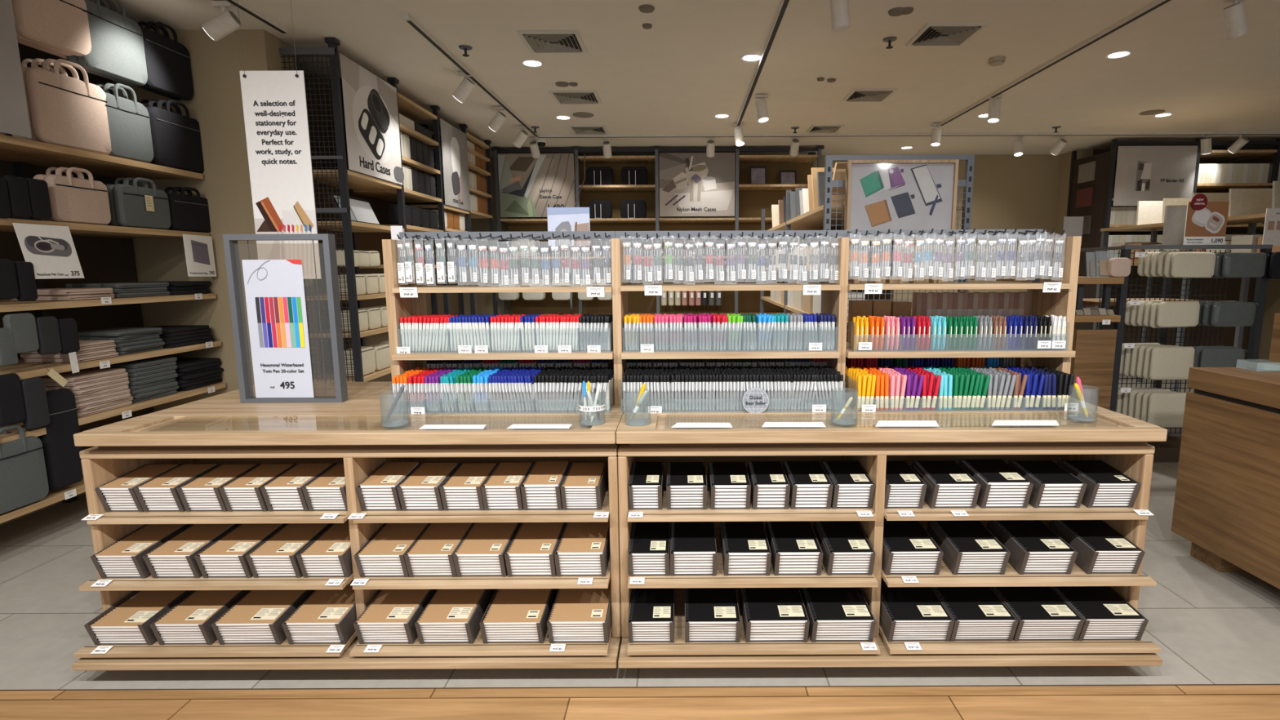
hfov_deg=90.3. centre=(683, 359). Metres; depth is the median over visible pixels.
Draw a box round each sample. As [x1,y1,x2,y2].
[1075,186,1093,208]
[1077,160,1096,183]
[1082,215,1091,234]
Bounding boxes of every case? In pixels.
[337,274,365,295]
[341,309,368,332]
[344,346,375,377]
[358,306,381,329]
[361,274,378,294]
[370,343,391,370]
[373,273,385,293]
[374,306,387,327]
[377,339,389,344]
[386,164,405,188]
[387,203,411,225]
[399,112,414,129]
[400,132,404,156]
[402,133,410,159]
[404,165,412,190]
[408,137,417,161]
[409,205,421,226]
[411,168,418,192]
[413,122,432,139]
[415,140,422,164]
[417,172,424,194]
[418,208,429,227]
[420,172,430,195]
[421,142,428,166]
[425,208,437,229]
[427,147,434,168]
[429,174,435,197]
[431,209,447,227]
[444,209,453,228]
[452,212,459,230]
[457,213,465,231]
[458,193,472,209]
[466,139,475,151]
[467,151,470,163]
[468,170,471,186]
[469,153,475,165]
[470,172,476,189]
[471,194,477,211]
[474,144,484,155]
[474,173,481,191]
[475,155,480,168]
[476,195,483,213]
[480,159,485,170]
[481,177,486,193]
[481,197,488,214]
[511,240,536,257]
[586,167,613,185]
[588,200,612,217]
[591,239,611,256]
[620,200,646,217]
[621,166,647,185]
[624,239,649,256]
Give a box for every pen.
[384,384,404,422]
[391,376,397,410]
[395,376,401,409]
[400,317,404,346]
[400,376,404,410]
[403,376,408,409]
[404,317,408,346]
[407,317,411,350]
[408,376,413,407]
[412,317,414,351]
[413,376,417,407]
[414,317,417,351]
[417,376,420,407]
[418,317,422,351]
[421,376,424,407]
[422,317,426,351]
[424,376,428,409]
[425,317,430,351]
[428,317,434,351]
[428,376,432,409]
[431,317,436,351]
[431,376,436,409]
[435,317,439,351]
[435,376,439,409]
[438,317,443,351]
[440,376,444,409]
[441,317,447,351]
[443,376,448,410]
[445,317,448,351]
[445,376,453,409]
[448,316,453,351]
[449,376,456,409]
[452,316,456,351]
[455,316,459,347]
[455,376,460,410]
[457,316,463,345]
[459,376,465,409]
[462,316,466,345]
[462,376,468,409]
[464,316,470,345]
[466,376,472,409]
[467,316,473,351]
[471,316,476,345]
[472,376,477,409]
[474,316,479,345]
[476,376,480,409]
[478,316,483,345]
[480,316,486,345]
[480,376,484,409]
[484,316,489,351]
[484,376,488,409]
[488,376,492,411]
[490,316,493,351]
[491,376,495,409]
[493,316,497,351]
[494,376,498,409]
[497,316,500,351]
[497,376,502,409]
[500,376,506,409]
[501,316,503,351]
[503,316,507,351]
[503,376,510,409]
[506,376,513,409]
[507,316,511,351]
[510,316,514,351]
[510,376,517,411]
[513,316,518,351]
[513,376,520,410]
[516,316,520,351]
[517,376,524,409]
[520,316,524,351]
[520,376,527,409]
[524,316,528,351]
[524,376,530,409]
[527,316,531,351]
[527,376,533,409]
[531,316,534,350]
[533,375,537,409]
[535,316,538,345]
[537,375,541,409]
[539,316,542,345]
[541,375,544,409]
[542,316,545,345]
[545,375,548,409]
[546,316,549,349]
[548,375,552,409]
[549,316,552,351]
[552,316,555,351]
[552,375,555,409]
[555,316,559,351]
[555,376,559,411]
[559,316,563,345]
[560,375,563,408]
[562,316,566,345]
[563,375,567,409]
[565,316,569,345]
[566,376,572,408]
[568,316,573,345]
[569,375,575,409]
[572,316,575,351]
[573,376,578,408]
[575,316,579,350]
[577,375,582,409]
[578,316,582,349]
[580,375,586,402]
[582,316,585,348]
[582,381,586,420]
[585,375,589,399]
[586,316,589,345]
[586,381,591,419]
[586,391,596,419]
[589,376,593,391]
[590,316,593,345]
[591,376,596,400]
[591,383,600,422]
[593,316,596,345]
[593,387,599,420]
[595,375,600,389]
[596,316,600,345]
[598,375,604,401]
[599,316,604,348]
[601,375,607,400]
[602,375,608,402]
[603,316,606,348]
[604,316,608,348]
[622,375,626,408]
[623,315,627,348]
[626,375,629,408]
[628,315,631,348]
[628,390,648,422]
[629,375,632,408]
[631,316,636,348]
[632,383,645,418]
[633,375,636,408]
[635,315,639,348]
[636,375,639,396]
[639,315,642,344]
[640,375,643,408]
[642,315,645,344]
[643,375,646,408]
[646,315,649,344]
[646,375,649,406]
[649,315,653,344]
[649,375,653,406]
[653,375,656,406]
[654,315,657,348]
[655,375,660,405]
[657,315,661,348]
[659,375,663,408]
[661,315,664,348]
[662,375,666,408]
[665,315,668,348]
[666,375,670,408]
[669,315,672,348]
[671,375,674,408]
[673,315,675,348]
[674,375,677,408]
[676,315,679,348]
[677,375,680,408]
[679,315,682,348]
[680,375,684,408]
[684,315,687,348]
[684,375,688,408]
[687,315,690,348]
[688,375,691,408]
[689,315,693,348]
[691,375,694,408]
[693,315,697,348]
[695,374,698,408]
[698,315,702,348]
[698,375,701,408]
[702,315,705,348]
[702,374,705,408]
[704,315,707,348]
[705,375,708,408]
[707,315,711,348]
[709,374,712,408]
[712,315,715,348]
[712,374,715,408]
[715,374,718,408]
[716,315,719,348]
[719,374,722,408]
[720,315,725,348]
[722,374,725,408]
[724,315,728,348]
[726,374,729,408]
[728,315,731,348]
[728,374,732,408]
[732,315,735,348]
[733,374,736,408]
[735,315,740,348]
[736,374,739,408]
[738,315,742,350]
[740,374,742,408]
[742,315,746,348]
[742,374,746,394]
[745,374,749,390]
[746,315,749,348]
[748,315,753,348]
[748,374,752,388]
[751,315,756,348]
[752,374,755,387]
[755,374,759,387]
[758,315,761,350]
[759,374,763,389]
[762,315,766,347]
[763,374,766,391]
[764,315,771,348]
[765,374,769,408]
[768,315,773,347]
[769,374,773,408]
[773,315,777,348]
[773,374,777,408]
[777,315,780,347]
[777,374,780,408]
[780,374,784,408]
[781,315,784,347]
[783,374,787,408]
[785,315,788,347]
[786,374,791,408]
[789,315,792,347]
[791,374,796,408]
[793,315,796,347]
[795,374,799,408]
[796,315,799,347]
[797,374,804,408]
[800,315,803,347]
[801,374,807,408]
[804,315,808,348]
[804,374,810,408]
[808,315,810,342]
[808,374,814,408]
[810,315,814,342]
[811,374,817,408]
[813,315,817,342]
[813,374,818,404]
[817,374,822,404]
[819,374,825,404]
[820,315,823,342]
[822,374,828,408]
[823,315,826,347]
[826,374,831,408]
[827,315,831,347]
[830,374,835,408]
[831,315,835,347]
[834,374,839,408]
[836,396,853,420]
[840,374,843,408]
[855,317,859,350]
[857,374,862,409]
[859,317,863,342]
[860,374,866,409]
[864,317,868,342]
[865,374,871,404]
[869,374,875,404]
[870,317,874,349]
[875,317,879,350]
[875,374,879,409]
[880,317,884,350]
[880,374,884,409]
[884,374,888,409]
[885,317,890,350]
[889,374,895,409]
[890,316,894,350]
[894,374,900,409]
[895,316,899,350]
[898,374,906,409]
[901,316,906,350]
[905,374,911,409]
[906,316,910,350]
[909,374,918,409]
[911,316,915,350]
[914,374,924,409]
[916,316,920,350]
[921,316,925,349]
[921,374,926,409]
[925,374,933,409]
[926,316,930,350]
[931,374,941,409]
[932,316,936,350]
[937,316,941,349]
[937,374,944,409]
[942,316,946,349]
[942,374,947,409]
[947,316,952,349]
[947,374,952,409]
[952,316,957,349]
[953,374,958,409]
[956,374,964,409]
[958,316,963,349]
[961,374,969,409]
[964,316,968,349]
[965,374,975,409]
[968,316,973,349]
[970,374,980,409]
[973,316,977,349]
[974,374,984,409]
[978,316,982,349]
[979,374,990,409]
[982,316,987,349]
[986,374,992,409]
[987,316,992,349]
[991,373,998,408]
[993,316,997,349]
[995,374,1005,409]
[997,316,1001,349]
[1000,374,1011,408]
[1001,316,1006,349]
[1004,374,1016,409]
[1007,316,1012,349]
[1012,316,1017,349]
[1013,373,1019,408]
[1016,374,1027,408]
[1017,316,1022,349]
[1023,316,1028,349]
[1024,373,1031,408]
[1027,316,1032,349]
[1028,373,1038,408]
[1032,316,1037,349]
[1034,374,1044,408]
[1037,316,1042,349]
[1041,316,1046,349]
[1041,373,1048,408]
[1046,316,1051,349]
[1046,373,1052,408]
[1051,316,1057,349]
[1051,373,1056,408]
[1056,316,1061,349]
[1056,373,1063,408]
[1060,373,1069,408]
[1061,316,1066,349]
[1065,373,1074,403]
[1074,382,1088,417]
[1075,377,1085,416]
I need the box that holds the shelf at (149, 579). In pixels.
[100,519,353,583]
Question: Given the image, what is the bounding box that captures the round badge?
[742,387,768,413]
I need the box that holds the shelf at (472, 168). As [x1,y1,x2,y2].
[434,162,490,175]
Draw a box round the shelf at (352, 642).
[93,631,356,649]
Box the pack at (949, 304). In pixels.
[942,292,952,317]
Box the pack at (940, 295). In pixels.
[936,292,942,315]
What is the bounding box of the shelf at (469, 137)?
[431,132,488,148]
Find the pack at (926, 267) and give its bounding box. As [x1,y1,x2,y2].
[924,239,933,275]
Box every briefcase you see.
[11,0,92,56]
[12,57,64,139]
[16,31,74,56]
[17,39,67,59]
[21,58,75,142]
[25,58,111,155]
[32,167,80,221]
[44,167,111,225]
[66,0,133,85]
[76,0,147,85]
[96,83,125,98]
[104,83,153,163]
[105,177,145,226]
[112,177,171,229]
[137,21,181,100]
[140,21,193,100]
[140,99,165,109]
[145,99,179,164]
[146,99,204,173]
[164,186,191,230]
[166,186,210,232]
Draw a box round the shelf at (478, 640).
[355,628,611,644]
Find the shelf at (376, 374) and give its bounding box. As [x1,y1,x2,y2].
[313,365,391,382]
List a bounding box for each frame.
[327,191,356,221]
[349,196,379,225]
[749,165,766,184]
[778,169,796,184]
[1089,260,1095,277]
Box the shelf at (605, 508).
[360,462,608,515]
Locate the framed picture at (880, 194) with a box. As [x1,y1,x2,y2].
[844,159,959,240]
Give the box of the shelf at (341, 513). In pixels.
[101,463,348,517]
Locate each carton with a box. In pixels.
[770,290,775,301]
[775,249,793,266]
[775,290,781,302]
[781,290,784,304]
[787,252,795,266]
[787,290,795,307]
[794,290,803,310]
[795,245,819,266]
[803,246,851,266]
[803,289,850,313]
[812,291,865,317]
[813,247,866,266]
[847,300,872,343]
[848,275,866,283]
[870,275,885,283]
[870,299,891,316]
[884,275,908,283]
[890,301,911,317]
[907,275,928,283]
[928,275,947,282]
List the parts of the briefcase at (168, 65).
handle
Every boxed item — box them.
[1075,310,1084,315]
[1081,307,1091,315]
[1085,306,1106,315]
[1090,309,1099,315]
[1106,309,1114,315]
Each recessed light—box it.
[521,59,543,66]
[555,115,571,119]
[714,113,729,118]
[740,53,761,62]
[900,146,913,149]
[977,113,987,117]
[1105,50,1132,58]
[1153,112,1173,117]
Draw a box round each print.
[24,235,71,257]
[191,240,210,265]
[247,259,304,347]
[253,197,320,279]
[333,195,356,221]
[450,124,470,210]
[546,207,590,245]
[751,168,764,183]
[781,172,795,183]
[851,163,953,226]
[1125,160,1151,199]
[1184,201,1229,236]
[1267,213,1279,230]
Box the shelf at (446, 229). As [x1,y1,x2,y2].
[437,227,467,231]
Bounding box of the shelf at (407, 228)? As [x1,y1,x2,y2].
[379,224,443,233]
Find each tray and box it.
[84,590,194,644]
[90,524,192,578]
[94,463,182,511]
[133,463,219,511]
[142,523,239,577]
[150,590,249,644]
[176,462,259,511]
[194,523,286,577]
[211,589,315,644]
[218,462,296,511]
[245,523,332,577]
[260,462,335,511]
[281,589,356,644]
[296,523,352,577]
[302,462,347,511]
[353,589,436,644]
[354,522,430,577]
[355,462,421,511]
[396,462,460,511]
[404,522,474,577]
[414,588,496,644]
[439,462,498,510]
[452,522,520,577]
[479,588,558,643]
[480,462,533,510]
[504,522,565,576]
[520,462,570,510]
[546,589,611,643]
[554,522,609,576]
[560,461,608,510]
[627,521,671,576]
[627,587,675,642]
[628,461,664,509]
[666,461,706,509]
[670,521,716,575]
[684,587,740,642]
[708,461,751,509]
[720,521,771,575]
[738,587,809,642]
[746,461,790,509]
[765,520,822,575]
[782,460,833,508]
[799,586,875,641]
[813,520,875,575]
[821,460,875,508]
[879,586,954,641]
[881,520,943,574]
[884,460,927,508]
[910,460,981,508]
[926,520,1010,574]
[932,586,1018,641]
[959,460,1033,507]
[986,520,1077,573]
[991,586,1084,640]
[1008,459,1087,507]
[1048,520,1145,573]
[1051,586,1148,640]
[1057,459,1141,507]
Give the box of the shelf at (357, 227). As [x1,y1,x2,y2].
[317,221,404,232]
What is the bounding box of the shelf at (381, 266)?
[359,264,445,268]
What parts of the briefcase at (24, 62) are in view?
handle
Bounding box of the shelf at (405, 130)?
[399,122,438,146]
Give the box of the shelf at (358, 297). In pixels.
[306,293,386,300]
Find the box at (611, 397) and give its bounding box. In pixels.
[608,375,614,412]
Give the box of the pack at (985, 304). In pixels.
[982,292,988,315]
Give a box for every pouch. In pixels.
[0,177,11,218]
[0,258,18,299]
[0,327,17,366]
[0,373,25,426]
[2,175,31,218]
[2,312,39,353]
[10,293,115,301]
[13,261,37,301]
[20,348,118,358]
[20,368,128,382]
[20,377,50,430]
[22,351,119,362]
[23,343,118,353]
[24,177,52,219]
[35,315,62,355]
[36,288,113,295]
[44,372,130,386]
[44,376,130,391]
[45,380,130,395]
[57,318,79,353]
[64,282,170,288]
[74,384,128,399]
[75,388,132,404]
[75,392,133,408]
[76,395,134,412]
[76,400,134,417]
[77,327,164,336]
[78,331,164,339]
[79,339,115,348]
[90,356,178,368]
[112,286,167,293]
[112,334,161,343]
[113,341,166,351]
[114,290,169,297]
[115,337,164,347]
[115,345,163,355]
[124,360,177,373]
[127,373,179,386]
[128,364,178,377]
[128,368,177,382]
[128,377,177,390]
[129,381,179,395]
[130,385,180,398]
[131,389,177,403]
[133,280,212,286]
[150,324,209,333]
[159,328,211,337]
[160,331,212,341]
[162,337,215,347]
[163,334,214,344]
[166,284,208,290]
[167,288,210,295]
[174,360,222,372]
[175,357,221,368]
[175,364,220,376]
[175,368,223,380]
[175,372,222,384]
[176,378,222,391]
[177,375,221,387]
[336,249,358,266]
[355,250,369,266]
[366,250,380,266]
[497,279,519,300]
[521,279,546,300]
[551,279,572,300]
[577,279,594,300]
[596,279,612,300]
[661,290,666,306]
[668,290,674,306]
[675,290,680,306]
[681,290,687,306]
[688,290,694,306]
[695,290,701,306]
[701,290,707,306]
[702,240,727,256]
[708,290,714,306]
[715,290,721,306]
[1095,250,1109,277]
[1106,257,1131,277]
[1115,387,1156,413]
[1119,342,1160,374]
[1121,388,1163,415]
[1123,344,1164,376]
[1124,300,1162,325]
[1128,389,1171,417]
[1129,301,1141,326]
[1129,345,1141,377]
[1133,391,1177,419]
[1135,345,1177,377]
[1136,301,1173,326]
[1137,251,1161,275]
[1140,391,1163,422]
[1142,302,1160,326]
[1142,346,1180,378]
[1143,252,1155,276]
[1146,392,1186,427]
[1148,346,1197,380]
[1149,302,1188,328]
[1150,252,1160,276]
[1155,301,1202,327]
[1156,251,1199,276]
[1163,252,1175,277]
[1170,252,1218,278]
[1193,346,1238,367]
[1197,300,1235,324]
[1199,347,1247,367]
[1201,301,1244,326]
[1209,302,1258,326]
[1213,253,1226,277]
[1221,252,1269,277]
[1260,252,1273,279]
[1268,251,1279,279]
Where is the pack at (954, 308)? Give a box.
[951,292,958,321]
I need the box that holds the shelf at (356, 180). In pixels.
[313,169,401,189]
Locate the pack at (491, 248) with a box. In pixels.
[488,246,498,283]
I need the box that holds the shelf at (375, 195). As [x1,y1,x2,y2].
[353,188,441,202]
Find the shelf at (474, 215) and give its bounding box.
[458,209,492,218]
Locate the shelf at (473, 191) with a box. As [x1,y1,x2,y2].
[435,186,491,197]
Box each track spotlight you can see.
[201,0,242,41]
[452,71,475,103]
[488,106,506,132]
[512,125,528,147]
[528,137,540,158]
[602,137,612,158]
[706,137,715,157]
[733,123,744,146]
[755,94,768,122]
[789,137,799,156]
[829,0,849,32]
[930,123,942,146]
[987,94,1002,122]
[1013,135,1024,155]
[1049,135,1067,155]
[1200,134,1213,154]
[1221,0,1248,39]
[1227,134,1248,153]
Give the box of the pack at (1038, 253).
[1034,238,1044,275]
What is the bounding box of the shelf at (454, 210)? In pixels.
[407,204,469,213]
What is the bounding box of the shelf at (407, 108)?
[397,92,437,119]
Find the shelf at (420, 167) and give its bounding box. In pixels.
[401,155,439,173]
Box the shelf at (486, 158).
[427,146,489,161]
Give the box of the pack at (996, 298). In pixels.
[990,292,999,315]
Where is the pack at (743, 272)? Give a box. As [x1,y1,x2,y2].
[737,242,746,279]
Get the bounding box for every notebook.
[89,590,186,628]
[91,628,140,631]
[93,631,141,633]
[94,524,185,557]
[95,633,142,635]
[95,635,143,638]
[97,464,177,490]
[97,557,132,559]
[97,560,133,562]
[97,638,145,640]
[98,562,134,564]
[98,640,146,643]
[100,564,136,567]
[101,490,129,493]
[102,493,131,495]
[102,567,137,569]
[102,569,137,572]
[104,495,132,497]
[104,572,139,574]
[105,497,133,500]
[106,500,134,502]
[106,574,140,577]
[107,502,135,505]
[109,505,137,507]
[110,507,137,510]
[137,463,216,489]
[138,489,171,493]
[141,492,172,495]
[142,494,173,497]
[142,497,174,500]
[144,500,175,502]
[145,502,177,505]
[146,505,177,507]
[146,523,235,557]
[148,507,178,510]
[149,557,186,559]
[149,560,188,563]
[151,563,189,565]
[153,565,191,568]
[154,568,191,571]
[154,590,241,626]
[155,571,192,573]
[155,626,199,628]
[156,573,194,576]
[156,628,200,631]
[159,631,201,633]
[160,633,203,635]
[160,635,204,638]
[161,638,204,640]
[164,640,206,643]
[180,464,255,490]
[182,489,214,493]
[183,493,215,495]
[184,495,217,497]
[185,497,217,500]
[186,500,218,502]
[187,502,219,505]
[188,505,220,507]
[190,507,222,510]
[198,523,283,557]
[200,557,239,559]
[200,560,239,563]
[202,562,241,565]
[204,565,242,568]
[204,568,243,571]
[206,570,244,573]
[207,573,245,576]
[214,589,306,626]
[217,625,270,628]
[217,628,271,631]
[218,630,271,633]
[220,632,272,635]
[221,635,274,638]
[222,638,274,640]
[223,463,293,489]
[223,640,275,643]
[224,489,255,492]
[225,492,256,494]
[226,494,257,497]
[227,497,257,500]
[228,499,259,502]
[229,502,260,505]
[230,505,261,507]
[231,507,262,510]
[248,523,328,557]
[250,557,289,560]
[252,560,291,563]
[253,563,292,565]
[253,565,293,568]
[255,568,293,571]
[256,570,294,573]
[257,573,296,576]
[264,463,331,489]
[266,489,297,492]
[266,492,298,495]
[268,495,299,497]
[268,497,300,501]
[270,501,301,504]
[271,503,302,506]
[272,506,303,510]
[284,578,355,625]
[287,625,335,627]
[288,627,336,630]
[288,630,337,632]
[290,632,337,635]
[290,635,338,637]
[291,637,339,639]
[292,640,340,642]
[300,521,351,557]
[302,557,338,560]
[302,560,340,563]
[303,563,341,565]
[304,463,345,489]
[304,565,342,568]
[305,568,342,570]
[306,489,340,492]
[306,570,342,573]
[306,573,343,575]
[308,492,341,494]
[308,494,342,497]
[309,497,342,499]
[311,499,343,502]
[311,502,344,504]
[311,504,345,506]
[312,506,345,509]
[355,589,430,625]
[357,522,428,557]
[358,555,399,559]
[358,625,404,627]
[359,462,417,488]
[359,627,404,630]
[360,488,391,491]
[360,489,392,494]
[360,560,400,562]
[360,562,401,565]
[360,629,405,632]
[360,632,406,635]
[360,632,407,637]
[361,565,402,568]
[362,568,402,570]
[362,637,408,639]
[363,493,393,497]
[363,497,394,500]
[363,570,403,573]
[363,640,408,642]
[364,500,395,503]
[364,503,395,506]
[364,573,404,575]
[365,506,396,509]
[400,462,457,488]
[401,488,434,492]
[402,492,435,497]
[403,491,435,494]
[404,497,436,500]
[404,500,437,503]
[404,503,437,506]
[405,506,438,509]
[407,522,472,556]
[408,556,448,559]
[409,559,448,562]
[410,562,449,564]
[410,564,450,567]
[411,567,450,570]
[412,569,451,573]
[413,572,452,575]
[417,588,485,625]
[419,588,486,627]
[420,626,466,629]
[421,629,466,632]
[422,631,466,635]
[422,635,467,637]
[422,636,467,639]
[423,639,468,642]
[442,463,496,489]
[444,488,476,492]
[444,492,477,495]
[445,494,477,497]
[445,497,478,501]
[446,500,479,503]
[447,503,479,506]
[447,506,479,509]
[454,522,518,556]
[457,551,503,559]
[457,559,499,562]
[458,561,499,564]
[458,564,500,567]
[459,567,501,569]
[460,569,501,573]
[461,572,502,575]
[482,588,551,625]
[483,462,532,488]
[484,624,537,627]
[484,626,537,630]
[484,629,537,632]
[485,488,515,491]
[485,491,515,494]
[485,631,537,635]
[486,493,516,497]
[486,497,516,500]
[486,634,537,636]
[486,636,538,639]
[487,500,517,502]
[487,639,538,641]
[488,502,518,506]
[488,506,518,508]
[506,522,564,556]
[509,546,555,559]
[509,559,550,563]
[510,563,550,565]
[511,565,551,568]
[511,568,551,572]
[511,572,551,574]
[522,461,568,487]
[523,465,568,490]
[525,490,555,493]
[525,493,555,496]
[526,496,556,499]
[526,499,556,502]
[527,502,557,506]
[527,505,557,508]
[548,577,610,624]
[551,595,611,629]
[551,596,610,626]
[551,629,603,631]
[552,631,603,634]
[552,634,604,636]
[553,636,604,639]
[553,638,604,641]
[555,519,609,555]
[558,527,609,558]
[559,557,599,560]
[559,560,600,564]
[560,563,600,566]
[560,566,600,568]
[560,568,601,572]
[560,572,601,574]
[562,462,604,488]
[564,466,604,491]
[564,491,595,493]
[565,493,595,496]
[565,496,595,498]
[565,498,596,501]
[566,501,596,503]
[566,503,596,506]
[566,506,596,508]
[629,462,662,488]
[629,521,668,555]
[629,587,672,624]
[629,587,673,626]
[630,527,664,558]
[631,594,673,629]
[632,464,662,490]
[632,490,657,493]
[632,493,657,497]
[632,497,657,499]
[632,499,657,502]
[632,524,669,561]
[632,532,669,568]
[632,560,665,564]
[632,564,665,566]
[632,568,665,572]
[632,608,673,640]
[632,628,669,631]
[632,631,670,634]
[632,633,670,635]
[632,635,670,638]
[633,502,657,505]
[633,505,657,508]
[633,571,665,574]
[666,462,705,488]
[667,470,704,493]
[667,476,702,491]
[671,493,702,497]
[671,496,702,499]
[671,499,702,502]
[671,502,702,505]
[671,505,702,507]
[671,521,712,557]
[671,521,715,554]
[671,533,712,559]
[671,552,712,563]
[674,563,712,565]
[674,565,712,568]
[674,568,712,571]
[674,571,712,574]
[685,587,736,626]
[685,587,738,624]
[685,595,736,628]
[685,595,736,633]
[688,628,736,631]
[688,633,736,635]
[688,635,735,638]
[688,638,735,640]
[707,479,746,504]
[709,462,748,488]
[710,471,746,491]
[711,484,746,494]
[715,494,746,497]
[715,497,746,501]
[715,504,746,507]
[720,522,767,559]
[720,535,766,564]
[720,538,765,573]
[722,521,769,555]
[728,558,766,561]
[728,564,766,568]
[728,568,766,570]
[739,587,804,629]
[740,587,804,626]
[742,587,807,623]
[749,461,788,488]
[750,467,786,491]
[750,629,804,632]
[750,631,804,635]
[750,634,804,637]
[750,637,803,640]
[756,501,784,504]
[756,504,784,507]
[757,490,785,494]
[757,494,785,497]
[757,497,785,501]
[767,520,820,555]
[778,564,817,568]
[778,567,817,570]
[778,570,817,573]
[779,555,818,558]
[779,558,817,561]
[779,561,817,564]
[785,461,830,487]
[789,475,828,491]
[789,497,826,504]
[795,493,827,497]
[795,497,827,501]
[795,503,826,507]
[796,490,828,494]
[803,586,874,622]
[804,588,871,625]
[815,525,871,557]
[815,637,868,639]
[816,630,870,632]
[816,632,869,635]
[816,635,869,637]
[817,520,873,555]
[817,625,871,627]
[817,627,870,630]
[823,461,872,487]
[825,465,870,489]
[831,568,868,570]
[831,570,868,573]
[832,563,869,565]
[832,565,869,568]
[833,557,870,559]
[833,560,870,563]
[836,501,868,504]
[836,504,867,506]
[837,495,869,498]
[837,498,868,502]
[838,489,870,493]
[838,493,869,495]
[880,577,951,622]
[880,614,947,633]
[882,624,946,637]
[883,518,940,554]
[883,602,949,624]
[884,542,938,556]
[885,461,924,486]
[887,484,922,488]
[887,504,919,506]
[888,493,920,497]
[888,497,919,499]
[888,499,919,502]
[888,502,919,504]
[889,488,921,491]
[889,491,921,494]
[889,570,935,573]
[890,565,936,568]
[890,568,935,571]
[891,561,937,564]
[891,563,937,566]
[892,556,937,559]
[892,559,937,561]
[892,637,946,639]
[893,628,947,631]
[893,633,946,635]
[894,626,948,629]
[895,624,949,626]
[913,465,976,489]
[915,460,977,486]
[930,525,1004,559]
[930,533,1003,566]
[932,524,1005,556]
[933,520,1007,554]
[933,586,1015,622]
[934,503,971,506]
[935,501,972,504]
[936,497,973,501]
[936,591,1013,624]
[937,489,975,492]
[937,492,974,495]
[937,495,973,497]
[947,549,1004,561]
[955,633,1009,635]
[955,635,1009,637]
[955,637,1008,639]
[956,631,1010,633]
[957,570,1000,573]
[957,626,1012,628]
[957,628,1011,631]
[958,568,1001,570]
[958,624,1013,626]
[959,565,1002,568]
[960,561,1003,564]
[962,459,1030,485]
[965,464,1028,488]
[981,487,1027,491]
[986,500,1024,503]
[986,503,1023,506]
[987,494,1026,497]
[987,497,1025,500]
[988,491,1026,494]
[993,586,1081,622]
[994,520,1075,554]
[997,592,1079,624]
[1012,460,1084,487]
[1018,636,1073,639]
[1019,635,1074,637]
[1020,632,1075,635]
[1021,628,1076,631]
[1021,630,1075,632]
[1022,624,1078,626]
[1022,626,1077,628]
[1023,569,1066,573]
[1024,567,1067,570]
[1026,559,1071,562]
[1026,562,1069,564]
[1026,564,1068,567]
[1027,556,1071,559]
[1028,554,1072,556]
[1031,490,1079,497]
[1039,502,1076,506]
[1040,496,1078,500]
[1040,499,1077,503]
[1042,489,1080,493]
[1044,486,1081,490]
[1053,586,1143,623]
[1053,586,1144,621]
[1057,520,1142,553]
[1062,460,1137,485]
[1062,529,1139,555]
[1081,548,1138,558]
[1083,636,1137,639]
[1084,632,1138,634]
[1084,634,1137,636]
[1085,630,1139,632]
[1086,627,1140,630]
[1087,625,1142,627]
[1088,623,1142,626]
[1092,503,1128,506]
[1092,569,1133,572]
[1093,498,1130,501]
[1093,501,1129,503]
[1093,564,1134,568]
[1093,567,1133,569]
[1094,496,1131,498]
[1094,562,1136,565]
[1095,493,1132,496]
[1095,560,1136,563]
[1096,490,1133,493]
[1096,558,1137,560]
[1097,488,1134,491]
[1098,485,1135,488]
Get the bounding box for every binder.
[1106,235,1113,255]
[1109,206,1115,224]
[1112,235,1119,243]
[1114,206,1122,224]
[1119,235,1125,242]
[1120,206,1128,224]
[1125,235,1132,242]
[1127,206,1134,224]
[1131,235,1138,242]
[1133,206,1137,224]
[1137,235,1144,242]
[1144,235,1151,242]
[1156,235,1162,243]
[1197,164,1202,183]
[1200,164,1207,183]
[1205,164,1212,183]
[1210,164,1217,183]
[1215,163,1222,182]
[1221,163,1228,182]
[1225,234,1230,239]
[1226,163,1233,182]
[1231,163,1238,182]
[1236,163,1244,182]
[1241,163,1248,182]
[1246,163,1253,182]
[1252,163,1259,182]
[1257,163,1264,182]
[1262,163,1269,182]
[1267,164,1279,182]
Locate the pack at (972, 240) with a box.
[964,238,974,275]
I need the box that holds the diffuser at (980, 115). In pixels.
[978,114,987,117]
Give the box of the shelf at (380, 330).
[309,326,388,337]
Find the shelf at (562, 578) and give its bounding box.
[358,522,610,582]
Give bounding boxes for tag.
[38,360,67,386]
[64,488,76,499]
[67,346,79,373]
[81,514,103,519]
[89,645,113,653]
[90,579,112,586]
[98,360,110,368]
[100,297,111,304]
[121,409,132,418]
[194,293,202,299]
[205,341,213,347]
[207,386,214,393]
[320,513,338,519]
[324,578,344,585]
[325,644,345,653]
[347,512,366,519]
[350,578,368,585]
[363,644,382,652]
[396,346,410,353]
[399,287,417,297]
[410,407,425,413]
[457,345,471,352]
[474,345,488,352]
[534,345,547,352]
[549,644,565,651]
[557,345,571,352]
[577,577,593,584]
[586,286,604,297]
[586,345,600,352]
[593,511,608,517]
[627,511,643,517]
[629,577,644,584]
[640,344,653,351]
[644,284,662,295]
[648,405,662,413]
[803,284,821,294]
[808,342,822,350]
[812,404,826,412]
[856,511,873,516]
[857,342,871,350]
[860,642,877,650]
[862,404,875,412]
[864,284,882,293]
[897,510,915,516]
[901,576,919,582]
[904,642,921,649]
[950,510,968,515]
[960,289,968,292]
[1037,340,1051,348]
[1042,282,1061,292]
[1051,340,1066,348]
[1064,403,1079,411]
[1102,320,1111,324]
[1120,387,1131,392]
[1124,342,1134,347]
[1129,300,1140,305]
[1133,509,1153,515]
[1134,252,1145,257]

